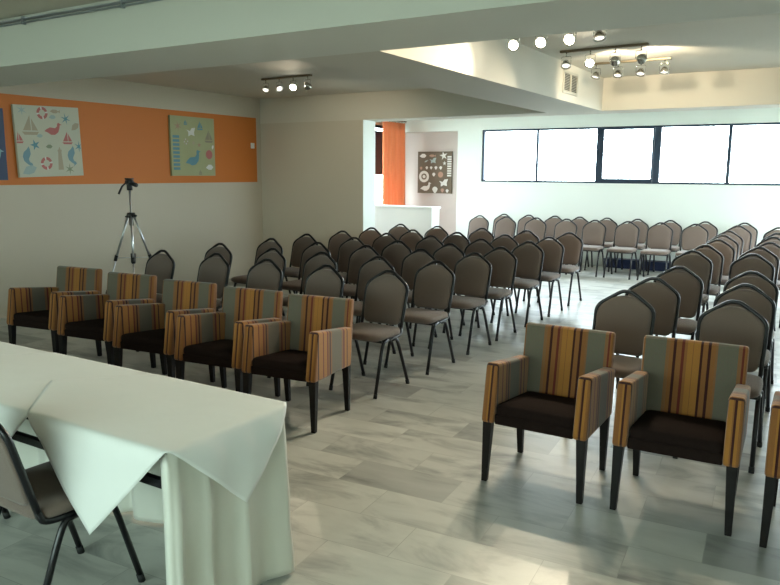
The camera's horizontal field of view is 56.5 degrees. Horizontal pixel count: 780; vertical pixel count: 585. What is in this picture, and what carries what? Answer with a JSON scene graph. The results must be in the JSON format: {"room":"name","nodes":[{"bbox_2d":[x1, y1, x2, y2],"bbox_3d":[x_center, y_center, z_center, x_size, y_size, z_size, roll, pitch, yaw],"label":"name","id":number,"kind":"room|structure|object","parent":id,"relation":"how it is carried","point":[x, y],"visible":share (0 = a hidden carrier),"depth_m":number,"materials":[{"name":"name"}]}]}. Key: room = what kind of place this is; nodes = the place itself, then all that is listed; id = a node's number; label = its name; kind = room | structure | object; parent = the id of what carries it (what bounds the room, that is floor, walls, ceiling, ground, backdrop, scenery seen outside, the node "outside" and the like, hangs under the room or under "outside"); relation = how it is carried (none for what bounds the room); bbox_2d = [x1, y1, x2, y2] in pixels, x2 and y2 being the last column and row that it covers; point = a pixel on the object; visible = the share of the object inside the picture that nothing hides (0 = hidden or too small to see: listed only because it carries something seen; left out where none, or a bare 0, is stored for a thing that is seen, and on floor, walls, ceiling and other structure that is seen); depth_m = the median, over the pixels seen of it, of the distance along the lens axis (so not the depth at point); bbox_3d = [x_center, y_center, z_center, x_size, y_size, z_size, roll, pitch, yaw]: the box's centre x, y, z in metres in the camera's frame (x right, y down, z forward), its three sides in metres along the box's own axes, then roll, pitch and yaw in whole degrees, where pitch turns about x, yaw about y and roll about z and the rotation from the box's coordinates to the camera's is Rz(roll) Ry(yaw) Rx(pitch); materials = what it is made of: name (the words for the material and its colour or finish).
{"room":"conference room","nodes":[
{"label":"conference room","id":0,"kind":"room"},
{"bbox_2d":[0,78,395,310],"bbox_3d":[-4.123,-1.214,8.762,0.150,2.825,16.800,6,11,31],"label":"wall","id":1,"kind":"structure","parent":0,"point":[44,228],"depth_m":9.61,"materials":[{"name":"beige paint"}]},
{"bbox_2d":[0,93,256,184],"bbox_3d":[-3.624,-1.907,9.317,0.006,1.012,5.645,6,11,31],"label":"wall panel","id":2,"kind":"object","parent":1,"relation":"attached to","point":[119,142],"visible":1,"depth_m":9.62,"materials":[{"name":"orange paint"}]},
{"bbox_2d":[0,108,7,179],"bbox_3d":[-4.559,-1.602,7.773,0.036,0.790,0.885,6,11,31],"label":"print","id":3,"kind":"object","parent":2,"relation":"attached to","point":[3,159],"visible":1,"depth_m":8.12,"materials":[{"name":"blue"}]},
{"bbox_2d":[11,104,83,176],"bbox_3d":[-4.043,-1.789,8.599,0.036,0.838,0.857,6,11,31],"label":"print","id":4,"kind":"object","parent":2,"relation":"attached to","point":[47,139],"visible":1,"depth_m":8.55,"materials":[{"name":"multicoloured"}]},
{"bbox_2d":[168,115,215,175],"bbox_3d":[-2.858,-2.115,10.511,0.036,0.835,0.840,6,11,31],"label":"print","id":5,"kind":"object","parent":2,"relation":"attached to","point":[191,139],"visible":1,"depth_m":10.47,"materials":[{"name":"green"}]},
{"bbox_2d":[375,125,382,174],"bbox_3d":[-0.881,-2.403,13.924,0.090,1.720,3.400,6,11,31],"label":"window","id":6,"kind":"structure","parent":1,"relation":"in","point":[378,134],"depth_m":14.85,"materials":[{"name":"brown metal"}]},
{"bbox_2d":[260,120,362,272],"bbox_3d":[-1.167,-1.460,11.550,1.989,2.434,0.326,6,11,31],"label":"wall partition","id":7,"kind":"structure","parent":0,"point":[312,172],"depth_m":11.35,"materials":[{"name":"paint"}]},
{"bbox_2d":[363,120,374,230],"bbox_3d":[-0.317,-1.369,11.039,0.005,2.434,0.330,6,11,31],"label":"trim","id":8,"kind":"structure","parent":7,"relation":"attached to","point":[368,126],"depth_m":10.96,"materials":[{"name":"white paint"}]},
{"bbox_2d":[0,264,779,584],"bbox_3d":[0.267,0.712,6.271,10.550,0.100,16.950,6,11,31],"label":"floor","id":9,"kind":"structure","parent":0,"point":[388,489],"depth_m":3.80,"materials":[{"name":"tile"}]},
{"bbox_2d":[6,266,102,355],"bbox_3d":[-2.969,0.201,6.482,0.576,0.797,0.604,5,10,24],"label":"armchair","id":10,"kind":"object","parent":9,"relation":"on","point":[30,307],"visible":0.63,"depth_m":6.41,"materials":[{"name":"fabric"}]},
{"bbox_2d":[14,310,48,323],"bbox_3d":[-2.990,0.191,6.432,0.428,0.068,0.480,5,10,23],"label":"cushion","id":11,"kind":"object","parent":10,"relation":"on","point":[20,316],"depth_m":6.25,"materials":[{"name":"brown fabric"}]},
{"bbox_2d":[0,424,145,584],"bbox_3d":[-1.342,0.769,2.826,0.455,0.908,0.559,6,11,32],"label":"banquet chair","id":12,"kind":"object","parent":9,"relation":"on","point":[36,492],"visible":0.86,"depth_m":2.65,"materials":[{"name":"black paint"}]},
{"bbox_2d":[57,272,156,367],"bbox_3d":[-2.351,0.269,6.099,0.576,0.797,0.604,5,10,24],"label":"armchair","id":13,"kind":"object","parent":9,"relation":"on","point":[91,316],"visible":0.72,"depth_m":6.04,"materials":[{"name":"fabric"}]},
{"bbox_2d":[65,318,103,333],"bbox_3d":[-2.372,0.259,6.050,0.428,0.068,0.480,5,10,24],"label":"cushion","id":14,"kind":"object","parent":13,"relation":"on","point":[72,325],"depth_m":5.88,"materials":[{"name":"brown fabric"}]},
{"bbox_2d":[105,178,151,293],"bbox_3d":[-2.740,-0.430,7.860,0.814,1.601,0.772,6,11,31],"label":"tripod","id":15,"kind":"object","parent":9,"relation":"on","point":[129,182],"visible":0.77,"depth_m":7.67,"materials":[{"name":"silver metal"}]},
{"bbox_2d":[12,417,267,580],"bbox_3d":[-1.843,0.736,3.497,2.900,0.736,0.580,6,11,31],"label":"folding table","id":16,"kind":"object","parent":9,"relation":"on","point":[154,480],"visible":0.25,"depth_m":2.89,"materials":[{"name":"brown wood"}]},
{"bbox_2d":[13,419,294,584],"bbox_3d":[-1.832,0.724,3.517,2.997,0.729,0.654,6,11,31],"label":"tablecloth","id":17,"kind":"object","parent":16,"relation":"on","point":[212,536],"visible":0.34,"depth_m":2.77,"materials":[{"name":"beige fabric"}]},
{"bbox_2d":[0,341,47,354],"bbox_3d":[-2.167,0.602,3.687,1.429,0.565,0.695,7,11,33],"label":"cloth","id":18,"kind":"object","parent":17,"relation":"on","point":[5,348],"visible":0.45,"depth_m":3.80,"materials":[{"name":"white fabric"}]},
{"bbox_2d":[0,352,150,437],"bbox_3d":[-1.546,0.594,3.291,1.429,0.416,0.700,6,11,29],"label":"cloth","id":19,"kind":"object","parent":17,"relation":"on","point":[23,377],"visible":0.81,"depth_m":3.34,"materials":[{"name":"white fabric"}]},
{"bbox_2d":[27,374,286,534],"bbox_3d":[-1.024,0.633,2.975,1.144,0.391,0.697,6,11,31],"label":"cloth","id":20,"kind":"object","parent":17,"relation":"on","point":[100,436],"visible":1,"depth_m":2.70,"materials":[{"name":"white fabric"}]},
{"bbox_2d":[136,250,174,351],"bbox_3d":[-2.399,0.058,7.058,0.455,0.908,0.559,6,11,31],"label":"banquet chair","id":21,"kind":"object","parent":9,"relation":"on","point":[162,266],"visible":0.4,"depth_m":7.14,"materials":[{"name":"beige fabric"}]},
{"bbox_2d":[112,279,216,381],"bbox_3d":[-1.742,0.341,5.693,0.576,0.797,0.604,5,10,24],"label":"armchair","id":22,"kind":"object","parent":9,"relation":"on","point":[147,327],"visible":0.63,"depth_m":5.66,"materials":[{"name":"fabric"}]},
{"bbox_2d":[121,328,164,346],"bbox_3d":[-1.763,0.330,5.643,0.428,0.068,0.480,5,10,24],"label":"cushion","id":23,"kind":"object","parent":22,"relation":"on","point":[130,337],"depth_m":5.48,"materials":[{"name":"brown fabric"}]},
{"bbox_2d":[197,252,229,310],"bbox_3d":[-1.811,0.100,6.827,0.455,0.908,0.559,6,11,32],"label":"banquet chair","id":24,"kind":"object","parent":9,"relation":"on","point":[211,269],"visible":0.52,"depth_m":6.91,"materials":[{"name":"brown fabric"}]},
{"bbox_2d":[204,243,232,285],"bbox_3d":[-1.994,-0.060,7.780,0.455,0.908,0.559,6,11,31],"label":"banquet chair","id":25,"kind":"object","parent":9,"relation":"on","point":[224,251],"visible":0.28,"depth_m":7.88,"materials":[{"name":"brown fabric"}]},
{"bbox_2d":[174,286,282,396],"bbox_3d":[-1.162,0.404,5.333,0.576,0.797,0.604,5,10,24],"label":"armchair","id":26,"kind":"object","parent":9,"relation":"on","point":[211,338],"visible":0.72,"depth_m":5.33,"materials":[{"name":"fabric"}]},
{"bbox_2d":[184,339,232,359],"bbox_3d":[-1.184,0.394,5.283,0.428,0.068,0.480,5,10,24],"label":"cushion","id":27,"kind":"object","parent":26,"relation":"on","point":[194,349],"depth_m":5.12,"materials":[{"name":"brown fabric"}]},
{"bbox_2d":[216,258,282,311],"bbox_3d":[-1.246,0.175,6.400,0.455,0.908,0.559,6,11,30],"label":"banquet chair","id":28,"kind":"object","parent":9,"relation":"on","point":[266,276],"visible":0.33,"depth_m":6.51,"materials":[{"name":"fabric"}]},
{"bbox_2d":[231,238,284,315],"bbox_3d":[-1.542,-0.161,8.407,0.455,0.908,0.559,6,11,32],"label":"banquet chair","id":29,"kind":"object","parent":9,"relation":"on","point":[266,244],"visible":0.38,"depth_m":8.50,"materials":[{"name":"brown fabric"}]},
{"bbox_2d":[255,248,285,317],"bbox_3d":[-1.349,0.021,7.318,0.455,0.908,0.559,6,11,32],"label":"banquet chair","id":30,"kind":"object","parent":9,"relation":"on","point":[277,257],"visible":0.3,"depth_m":7.41,"materials":[{"name":"brown fabric"}]},
{"bbox_2d":[241,293,353,432],"bbox_3d":[-0.617,0.460,5.022,0.576,0.797,0.604,5,10,24],"label":"armchair","id":31,"kind":"object","parent":9,"relation":"on","point":[314,343],"visible":0.93,"depth_m":4.96,"materials":[{"name":"fabric"}]},
{"bbox_2d":[252,350,307,372],"bbox_3d":[-0.638,0.449,4.973,0.428,0.068,0.480,5,10,24],"label":"cushion","id":32,"kind":"object","parent":31,"relation":"on","point":[263,361],"depth_m":4.81,"materials":[{"name":"brown fabric"}]},
{"bbox_2d":[284,233,317,293],"bbox_3d":[-1.195,-0.263,9.035,0.455,0.908,0.559,6,11,32],"label":"banquet chair","id":33,"kind":"object","parent":9,"relation":"on","point":[302,242],"visible":0.48,"depth_m":9.16,"materials":[{"name":"brown fabric"}]},
{"bbox_2d":[267,264,343,385],"bbox_3d":[-0.678,0.244,6.006,0.455,0.908,0.559,6,11,32],"label":"banquet chair","id":34,"kind":"object","parent":9,"relation":"on","point":[320,282],"visible":0.46,"depth_m":6.11,"materials":[{"name":"fabric"}]},
{"bbox_2d":[282,242,330,293],"bbox_3d":[-0.952,-0.086,7.979,0.455,0.908,0.559,6,11,32],"label":"banquet chair","id":35,"kind":"object","parent":9,"relation":"on","point":[294,285],"visible":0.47,"depth_m":8.09,"materials":[{"name":"brown fabric"}]},
{"bbox_2d":[283,251,336,306],"bbox_3d":[-0.807,0.077,7.003,0.455,0.908,0.559,6,11,31],"label":"banquet chair","id":36,"kind":"object","parent":9,"relation":"on","point":[312,263],"visible":0.38,"depth_m":7.15,"materials":[{"name":"brown fabric"}]},
{"bbox_2d":[328,230,354,298],"bbox_3d":[-0.766,-0.347,9.559,0.455,0.908,0.559,6,11,29],"label":"banquet chair","id":37,"kind":"object","parent":9,"relation":"on","point":[337,239],"visible":0.26,"depth_m":9.70,"materials":[{"name":"brown fabric"}]},
{"bbox_2d":[337,237,366,297],"bbox_3d":[-0.568,-0.188,8.610,0.455,0.908,0.559,6,11,30],"label":"banquet chair","id":38,"kind":"object","parent":9,"relation":"on","point":[346,248],"visible":0.45,"depth_m":8.75,"materials":[{"name":"brown fabric"}]},
{"bbox_2d":[342,245,380,323],"bbox_3d":[-0.393,-0.033,7.682,0.455,0.908,0.559,6,11,31],"label":"banquet chair","id":39,"kind":"object","parent":9,"relation":"on","point":[359,256],"visible":0.36,"depth_m":7.81,"materials":[{"name":"brown fabric"}]},
{"bbox_2d":[356,227,380,284],"bbox_3d":[-0.402,-0.446,10.165,0.455,0.908,0.559,6,11,32],"label":"banquet chair","id":40,"kind":"object","parent":9,"relation":"on","point":[367,237],"visible":0.27,"depth_m":10.29,"materials":[{"name":"brown fabric"}]},
{"bbox_2d":[329,269,409,398],"bbox_3d":[-0.147,0.299,5.694,0.455,0.908,0.559,6,11,31],"label":"banquet chair","id":41,"kind":"object","parent":9,"relation":"on","point":[385,298],"visible":0.9,"depth_m":5.76,"materials":[{"name":"fabric"}]},
{"bbox_2d":[353,256,395,364],"bbox_3d":[-0.250,0.139,6.655,0.455,0.908,0.559,6,11,32],"label":"banquet chair","id":42,"kind":"object","parent":9,"relation":"on","point":[372,267],"visible":0.38,"depth_m":6.78,"materials":[{"name":"fabric"}]},
{"bbox_2d":[351,233,398,298],"bbox_3d":[-0.182,-0.293,9.253,0.455,0.908,0.559,6,11,32],"label":"banquet chair","id":43,"kind":"object","parent":9,"relation":"on","point":[380,242],"visible":0.24,"depth_m":9.39,"materials":[{"name":"brown fabric"}]},
{"bbox_2d":[358,240,411,325],"bbox_3d":[-0.039,-0.122,8.232,0.455,0.908,0.559,6,11,30],"label":"banquet chair","id":44,"kind":"object","parent":9,"relation":"on","point":[394,254],"visible":0.28,"depth_m":8.34,"materials":[{"name":"brown fabric"}]},
{"bbox_2d":[375,204,440,236],"bbox_3d":[-0.268,-0.969,12.655,2.420,1.115,0.310,6,11,31],"label":"counter","id":45,"kind":"object","parent":9,"relation":"on","point":[421,219],"depth_m":12.11,"materials":[{"name":"white laminate"}]},
{"bbox_2d":[375,204,440,208],"bbox_3d":[-0.264,-1.504,12.566,2.420,0.030,0.310,6,11,31],"label":"countertop","id":46,"kind":"structure","parent":45,"relation":"on","point":[376,205],"depth_m":12.08,"materials":[{"name":"white laminate"}]},
{"bbox_2d":[379,248,436,346],"bbox_3d":[0.186,0.029,7.331,0.455,0.908,0.559,6,11,30],"label":"banquet chair","id":47,"kind":"object","parent":9,"relation":"on","point":[413,261],"visible":0.37,"depth_m":7.46,"materials":[{"name":"fabric"}]},
{"bbox_2d":[399,229,423,251],"bbox_3d":[0.174,-0.385,9.819,0.455,0.908,0.559,6,11,31],"label":"banquet chair","id":48,"kind":"object","parent":9,"relation":"on","point":[410,239],"visible":0.23,"depth_m":9.93,"materials":[{"name":"fabric"}]},
{"bbox_2d":[384,260,454,374],"bbox_3d":[0.279,0.194,6.345,0.455,0.908,0.559,6,11,31],"label":"banquet chair","id":49,"kind":"object","parent":9,"relation":"on","point":[433,286],"visible":0.94,"depth_m":6.41,"materials":[{"name":"fabric"}]},
{"bbox_2d":[415,235,443,308],"bbox_3d":[0.379,-0.232,8.911,0.455,0.908,0.559,6,11,30],"label":"banquet chair","id":50,"kind":"object","parent":9,"relation":"on","point":[429,244],"visible":0.28,"depth_m":9.03,"materials":[{"name":"brown fabric"}]},
{"bbox_2d":[409,243,464,332],"bbox_3d":[0.533,-0.067,7.925,0.455,0.908,0.559,6,11,31],"label":"banquet chair","id":51,"kind":"object","parent":9,"relation":"on","point":[449,256],"visible":0.32,"depth_m":8.03,"materials":[{"name":"fabric"}]},
{"bbox_2d":[442,232,469,294],"bbox_3d":[0.755,-0.318,9.444,0.455,0.908,0.559,6,11,30],"label":"banquet chair","id":52,"kind":"object","parent":9,"relation":"on","point":[460,241],"visible":0.27,"depth_m":9.55,"materials":[{"name":"brown fabric"}]},
{"bbox_2d":[428,252,491,354],"bbox_3d":[0.696,0.085,7.018,0.455,0.908,0.559,6,11,32],"label":"banquet chair","id":53,"kind":"object","parent":9,"relation":"on","point":[472,274],"visible":0.75,"depth_m":7.08,"materials":[{"name":"fabric"}]},
{"bbox_2d":[444,238,494,321],"bbox_3d":[0.951,-0.165,8.529,0.455,0.908,0.559,6,11,31],"label":"banquet chair","id":54,"kind":"object","parent":9,"relation":"on","point":[482,248],"visible":0.27,"depth_m":8.65,"materials":[{"name":"brown fabric"}]},
{"bbox_2d":[467,215,488,237],"bbox_3d":[1.518,-0.947,13.251,0.455,0.908,0.559,6,11,32],"label":"banquet chair","id":55,"kind":"object","parent":9,"relation":"on","point":[477,222],"visible":0.39,"depth_m":13.38,"materials":[{"name":"brown fabric"}]},
{"bbox_2d":[458,246,516,340],"bbox_3d":[1.042,-0.006,7.579,0.455,0.908,0.559,6,11,31],"label":"banquet chair","id":56,"kind":"object","parent":9,"relation":"on","point":[504,263],"visible":0.69,"depth_m":7.63,"materials":[{"name":"fabric"}]},
{"bbox_2d":[487,234,518,311],"bbox_3d":[1.337,-0.266,9.152,0.455,0.908,0.559,6,11,32],"label":"banquet chair","id":57,"kind":"object","parent":9,"relation":"on","point":[509,243],"visible":0.31,"depth_m":9.26,"materials":[{"name":"brown fabric"}]},
{"bbox_2d":[494,216,515,238],"bbox_3d":[1.972,-0.898,12.978,0.455,0.908,0.559,6,11,31],"label":"banquet chair","id":58,"kind":"object","parent":9,"relation":"on","point":[504,225],"visible":0.41,"depth_m":13.09,"materials":[{"name":"brown fabric"}]},
{"bbox_2d":[490,241,543,326],"bbox_3d":[1.465,-0.114,8.243,0.455,0.908,0.559,6,11,32],"label":"banquet chair","id":59,"kind":"object","parent":9,"relation":"on","point":[530,258],"visible":0.7,"depth_m":8.30,"materials":[{"name":"brown fabric"}]},
{"bbox_2d":[508,230,539,300],"bbox_3d":[1.743,-0.381,9.856,0.455,0.908,0.559,6,11,32],"label":"banquet chair","id":60,"kind":"object","parent":9,"relation":"on","point":[521,237],"visible":0.27,"depth_m":9.97,"materials":[{"name":"brown fabric"}]},
{"bbox_2d":[524,217,546,239],"bbox_3d":[2.456,-0.847,12.687,0.455,0.908,0.559,6,11,30],"label":"banquet chair","id":61,"kind":"object","parent":9,"relation":"on","point":[538,227],"visible":0.41,"depth_m":12.78,"materials":[{"name":"fabric"}]},
{"bbox_2d":[515,236,563,316],"bbox_3d":[1.838,-0.209,8.828,0.455,0.908,0.559,6,11,31],"label":"banquet chair","id":62,"kind":"object","parent":9,"relation":"on","point":[553,249],"visible":0.6,"depth_m":8.88,"materials":[{"name":"brown fabric"}]},
{"bbox_2d":[481,322,615,504],"bbox_3d":[0.898,0.632,4.048,0.576,0.797,0.604,6,11,31],"label":"armchair","id":63,"kind":"object","parent":9,"relation":"on","point":[562,382],"visible":1,"depth_m":4.03,"materials":[{"name":"fabric"}]},
{"bbox_2d":[496,391,575,427],"bbox_3d":[0.871,0.620,4.001,0.428,0.068,0.480,6,11,31],"label":"cushion","id":64,"kind":"object","parent":63,"relation":"on","point":[535,409],"depth_m":3.87,"materials":[{"name":"brown fabric"}]},
{"bbox_2d":[537,232,582,305],"bbox_3d":[2.254,-0.324,9.537,0.455,0.908,0.559,6,11,32],"label":"banquet chair","id":65,"kind":"object","parent":9,"relation":"on","point":[573,245],"visible":0.69,"depth_m":9.59,"materials":[{"name":"brown fabric"}]},
{"bbox_2d":[553,218,576,274],"bbox_3d":[2.920,-0.797,12.408,0.455,0.908,0.559,6,11,32],"label":"banquet chair","id":66,"kind":"object","parent":9,"relation":"on","point":[561,227],"visible":0.52,"depth_m":12.53,"materials":[{"name":"fabric"}]},
{"bbox_2d":[579,220,605,276],"bbox_3d":[3.344,-0.752,12.153,0.455,0.908,0.559,6,11,31],"label":"banquet chair","id":67,"kind":"object","parent":9,"relation":"on","point":[593,233],"visible":0.77,"depth_m":12.23,"materials":[{"name":"fabric"}]},
{"bbox_2d":[584,217,617,271],"bbox_3d":[3.728,-0.850,12.754,0.455,0.908,0.559,6,11,31],"label":"banquet chair","id":68,"kind":"object","parent":9,"relation":"on","point":[610,225],"visible":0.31,"depth_m":12.81,"materials":[{"name":"fabric"}]},
{"bbox_2d":[603,221,639,279],"bbox_3d":[3.805,-0.703,11.875,0.455,0.908,0.559,6,11,32],"label":"banquet chair","id":69,"kind":"object","parent":9,"relation":"on","point":[626,236],"visible":1,"depth_m":11.94,"materials":[{"name":"fabric"}]},
{"bbox_2d":[592,289,655,377],"bbox_3d":[1.463,0.465,4.766,0.455,0.908,0.559,6,11,32],"label":"banquet chair","id":70,"kind":"object","parent":9,"relation":"on","point":[630,318],"visible":0.47,"depth_m":4.85,"materials":[{"name":"fabric"}]},
{"bbox_2d":[614,219,648,274],"bbox_3d":[4.180,-0.801,12.482,0.455,0.908,0.559,6,11,31],"label":"banquet chair","id":71,"kind":"object","parent":9,"relation":"on","point":[643,227],"visible":0.4,"depth_m":12.53,"materials":[{"name":"fabric"}]},
{"bbox_2d":[604,257,671,270],"bbox_3d":[4.685,-0.473,12.777,1.780,0.160,0.240,6,11,31],"label":"box","id":72,"kind":"object","parent":9,"relation":"on","point":[659,265],"visible":0.38,"depth_m":12.86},
{"bbox_2d":[616,277,680,388],"bbox_3d":[1.874,0.366,5.374,0.455,0.908,0.559,6,11,31],"label":"banquet chair","id":73,"kind":"object","parent":9,"relation":"on","point":[665,300],"visible":0.41,"depth_m":5.45,"materials":[{"name":"fabric"}]},
{"bbox_2d":[637,222,672,279],"bbox_3d":[4.257,-0.655,11.604,0.455,0.908,0.559,6,11,30],"label":"banquet chair","id":74,"kind":"object","parent":9,"relation":"on","point":[659,237],"visible":0.96,"depth_m":11.68,"materials":[{"name":"fabric"}]},
{"bbox_2d":[647,220,681,274],"bbox_3d":[4.641,-0.752,12.205,0.455,0.908,0.559,6,11,31],"label":"banquet chair","id":75,"kind":"object","parent":9,"relation":"on","point":[677,229],"visible":0.45,"depth_m":12.25,"materials":[{"name":"fabric"}]},
{"bbox_2d":[636,266,703,357],"bbox_3d":[2.337,0.258,6.043,0.455,0.908,0.559,6,11,31],"label":"banquet chair","id":76,"kind":"object","parent":9,"relation":"on","point":[689,286],"visible":0.56,"depth_m":6.10,"materials":[{"name":"fabric"}]},
{"bbox_2d":[610,335,750,536],"bbox_3d":[1.502,0.689,3.725,0.576,0.797,0.604,6,11,29],"label":"armchair","id":77,"kind":"object","parent":9,"relation":"on","point":[688,399],"visible":1,"depth_m":3.76,"materials":[{"name":"fabric"}]},
{"bbox_2d":[629,410,725,452],"bbox_3d":[1.477,0.678,3.677,0.428,0.068,0.480,6,11,29],"label":"cushion","id":78,"kind":"object","parent":77,"relation":"on","point":[678,431],"depth_m":3.55,"materials":[{"name":"brown fabric"}]},
{"bbox_2d":[655,250,712,335],"bbox_3d":[2.993,0.045,7.348,0.455,0.908,0.559,6,11,31],"label":"banquet chair","id":79,"kind":"object","parent":9,"relation":"on","point":[700,265],"visible":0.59,"depth_m":7.42,"materials":[{"name":"fabric"}]},
{"bbox_2d":[675,224,708,256],"bbox_3d":[4.707,-0.607,11.333,0.455,0.908,0.559,6,11,30],"label":"banquet chair","id":80,"kind":"object","parent":9,"relation":"on","point":[692,237],"visible":0.6,"depth_m":11.45,"materials":[{"name":"fabric"}]},
{"bbox_2d":[678,244,723,317],"bbox_3d":[3.381,-0.050,7.935,0.455,0.908,0.559,6,11,30],"label":"banquet chair","id":81,"kind":"object","parent":9,"relation":"on","point":[715,256],"visible":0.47,"depth_m":7.98,"materials":[{"name":"brown fabric"}]},
{"bbox_2d":[701,239,735,284],"bbox_3d":[3.841,-0.165,8.641,0.455,0.908,0.559,6,11,31],"label":"banquet chair","id":82,"kind":"object","parent":9,"relation":"on","point":[724,248],"visible":0.29,"depth_m":8.70,"materials":[{"name":"brown fabric"}]},
{"bbox_2d":[672,300,768,473],"bbox_3d":[2.019,0.531,4.385,0.455,0.908,0.559,6,11,30],"label":"banquet chair","id":83,"kind":"object","parent":9,"relation":"on","point":[719,323],"visible":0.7,"depth_m":4.46,"materials":[{"name":"fabric"}]},
{"bbox_2d":[724,225,751,252],"bbox_3d":[5.240,-0.554,11.036,0.455,0.908,0.559,6,11,30],"label":"banquet chair","id":84,"kind":"object","parent":9,"relation":"on","point":[744,233],"visible":0.34,"depth_m":11.10,"materials":[{"name":"fabric"}]},
{"bbox_2d":[713,283,775,429],"bbox_3d":[2.422,0.421,5.067,0.455,0.908,0.559,6,11,31],"label":"banquet chair","id":85,"kind":"object","parent":9,"relation":"on","point":[758,300],"visible":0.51,"depth_m":5.14,"materials":[{"name":"fabric"}]},
{"bbox_2d":[723,271,778,398],"bbox_3d":[2.812,0.309,5.754,0.455,0.908,0.559,6,11,31],"label":"banquet chair","id":86,"kind":"object","parent":9,"relation":"on","point":[764,284],"visible":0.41,"depth_m":5.85,"materials":[{"name":"fabric"}]},
{"bbox_2d":[728,253,774,282],"bbox_3d":[3.471,0.098,7.049,0.455,0.908,0.559,6,11,30],"label":"banquet chair","id":87,"kind":"object","parent":9,"relation":"on","point":[743,264],"visible":0.24,"depth_m":7.17,"materials":[{"name":"brown fabric"}]},
{"bbox_2d":[738,247,779,330],"bbox_3d":[3.881,-0.014,7.739,0.455,0.908,0.559,6,11,32],"label":"banquet chair","id":88,"kind":"object","parent":9,"relation":"on","point":[768,255],"visible":0.3,"depth_m":7.82,"materials":[{"name":"fabric"}]},
{"bbox_2d":[759,391,779,547],"bbox_3d":[2.079,0.753,3.361,0.576,0.797,0.604,6,11,29],"label":"armchair","id":89,"kind":"object","parent":9,"relation":"on","point":[772,465],"visible":1,"depth_m":3.25,"materials":[{"name":"fabric"}]},
{"bbox_2d":[0,0,779,98],"bbox_3d":[0.286,-2.153,5.794,10.550,0.180,16.950,6,11,31],"label":"ceiling","id":90,"kind":"structure","parent":0,"point":[746,42],"depth_m":7.28,"materials":[{"name":"paint"}]},
{"bbox_2d":[261,74,311,92],"bbox_3d":[-1.280,-2.561,8.916,0.820,0.180,0.092,7,11,34],"label":"track light","id":91,"kind":"object","parent":90,"relation":"attached to","point":[307,86],"visible":1,"depth_m":8.87,"materials":[{"name":"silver metal"}]},
{"bbox_2d":[0,0,779,86],"bbox_3d":[-0.586,-1.702,4.424,10.250,0.391,0.770,6,11,31],"label":"ceiling beam","id":92,"kind":"structure","parent":90,"relation":"attached to","point":[163,35],"depth_m":4.21,"materials":[{"name":"paint"}]},
{"bbox_2d":[0,0,160,26],"bbox_3d":[-0.794,-1.742,4.071,10.210,0.054,0.029,6,11,31],"label":"conduit pipe","id":93,"kind":"object","parent":92,"relation":"attached to","point":[22,19],"visible":1,"depth_m":4.86,"materials":[{"name":"silver metal"}]},
{"bbox_2d":[294,39,603,112],"bbox_3d":[0.969,-2.103,6.891,0.700,0.391,5.115,6,11,31],"label":"ceiling beam","id":94,"kind":"structure","parent":90,"relation":"attached to","point":[526,77],"depth_m":6.23,"materials":[{"name":"paint"}]},
{"bbox_2d":[562,69,578,95],"bbox_3d":[1.939,-2.245,7.784,0.014,0.230,0.500,6,11,31],"label":"ventilation grille","id":95,"kind":"object","parent":94,"relation":"attached to","point":[570,79],"visible":1,"depth_m":7.77,"materials":[{"name":"metal"}]},
{"bbox_2d":[260,67,779,123],"bbox_3d":[2.396,-2.485,9.245,10.250,0.391,0.445,6,11,31],"label":"ceiling beam","id":96,"kind":"structure","parent":90,"relation":"attached to","point":[745,88],"depth_m":9.32,"materials":[{"name":"paint"}]},
{"bbox_2d":[507,30,605,50],"bbox_3d":[1.284,-2.000,5.641,0.820,0.180,0.093,7,11,34],"label":"track light","id":97,"kind":"object","parent":90,"relation":"attached to","point":[568,39],"visible":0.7,"depth_m":5.60,"materials":[{"name":"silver metal"}]},
{"bbox_2d":[560,43,648,68],"bbox_3d":[1.957,-2.168,6.681,0.820,0.180,0.095,7,11,34],"label":"track light","id":98,"kind":"object","parent":90,"relation":"attached to","point":[641,58],"visible":1,"depth_m":6.64,"materials":[{"name":"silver metal"}]},
{"bbox_2d":[591,57,671,78],"bbox_3d":[2.458,-2.300,7.453,0.820,0.166,0.094,7,11,34],"label":"track light","id":99,"kind":"object","parent":90,"relation":"attached to","point":[664,70],"visible":0.93,"depth_m":7.42,"materials":[{"name":"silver metal"}]},
{"bbox_2d":[405,131,457,234],"bbox_3d":[0.852,-2.106,15.310,1.460,2.500,0.140,6,11,31],"label":"wall","id":100,"kind":"structure","parent":0,"point":[415,142],"depth_m":15.15,"materials":[{"name":"grey paint"}]},
{"bbox_2d":[418,151,452,193],"bbox_3d":[0.934,-2.497,15.089,0.795,0.855,0.036,6,11,31],"label":"print","id":101,"kind":"object","parent":100,"relation":"attached to","point":[434,168],"visible":1,"depth_m":15.06,"materials":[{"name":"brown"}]},
{"bbox_2d":[396,108,779,264],"bbox_3d":[4.541,-1.850,12.927,10.250,2.825,0.220,6,11,31],"label":"wall","id":102,"kind":"structure","parent":0,"point":[725,207],"depth_m":13.16,"materials":[{"name":"white paint"}]},
{"bbox_2d":[383,121,405,204],"bbox_3d":[-0.548,-2.001,13.890,0.097,2.702,3.380,6,11,31],"label":"curtain","id":103,"kind":"object","parent":102,"relation":"hanging from","point":[393,133],"visible":0.64,"depth_m":14.80,"materials":[{"name":"orange fabric"}]},
{"bbox_2d":[481,122,779,185],"bbox_3d":[4.728,-2.399,12.643,6.780,1.005,0.072,6,11,31],"label":"window","id":104,"kind":"structure","parent":102,"relation":"in","point":[657,129],"depth_m":12.85,"materials":[{"name":"blue metal"}]},
{"label":"outside","id":105,"kind":"structure","parent":0,"visible":0},
{"bbox_2d":[682,125,779,182],"bbox_3d":[6.499,-2.281,12.014,3.150,1.100,0.010,6,11,31],"label":"fence","id":106,"kind":"object","parent":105,"point":[753,154],"visible":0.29,"depth_m":12.39,"materials":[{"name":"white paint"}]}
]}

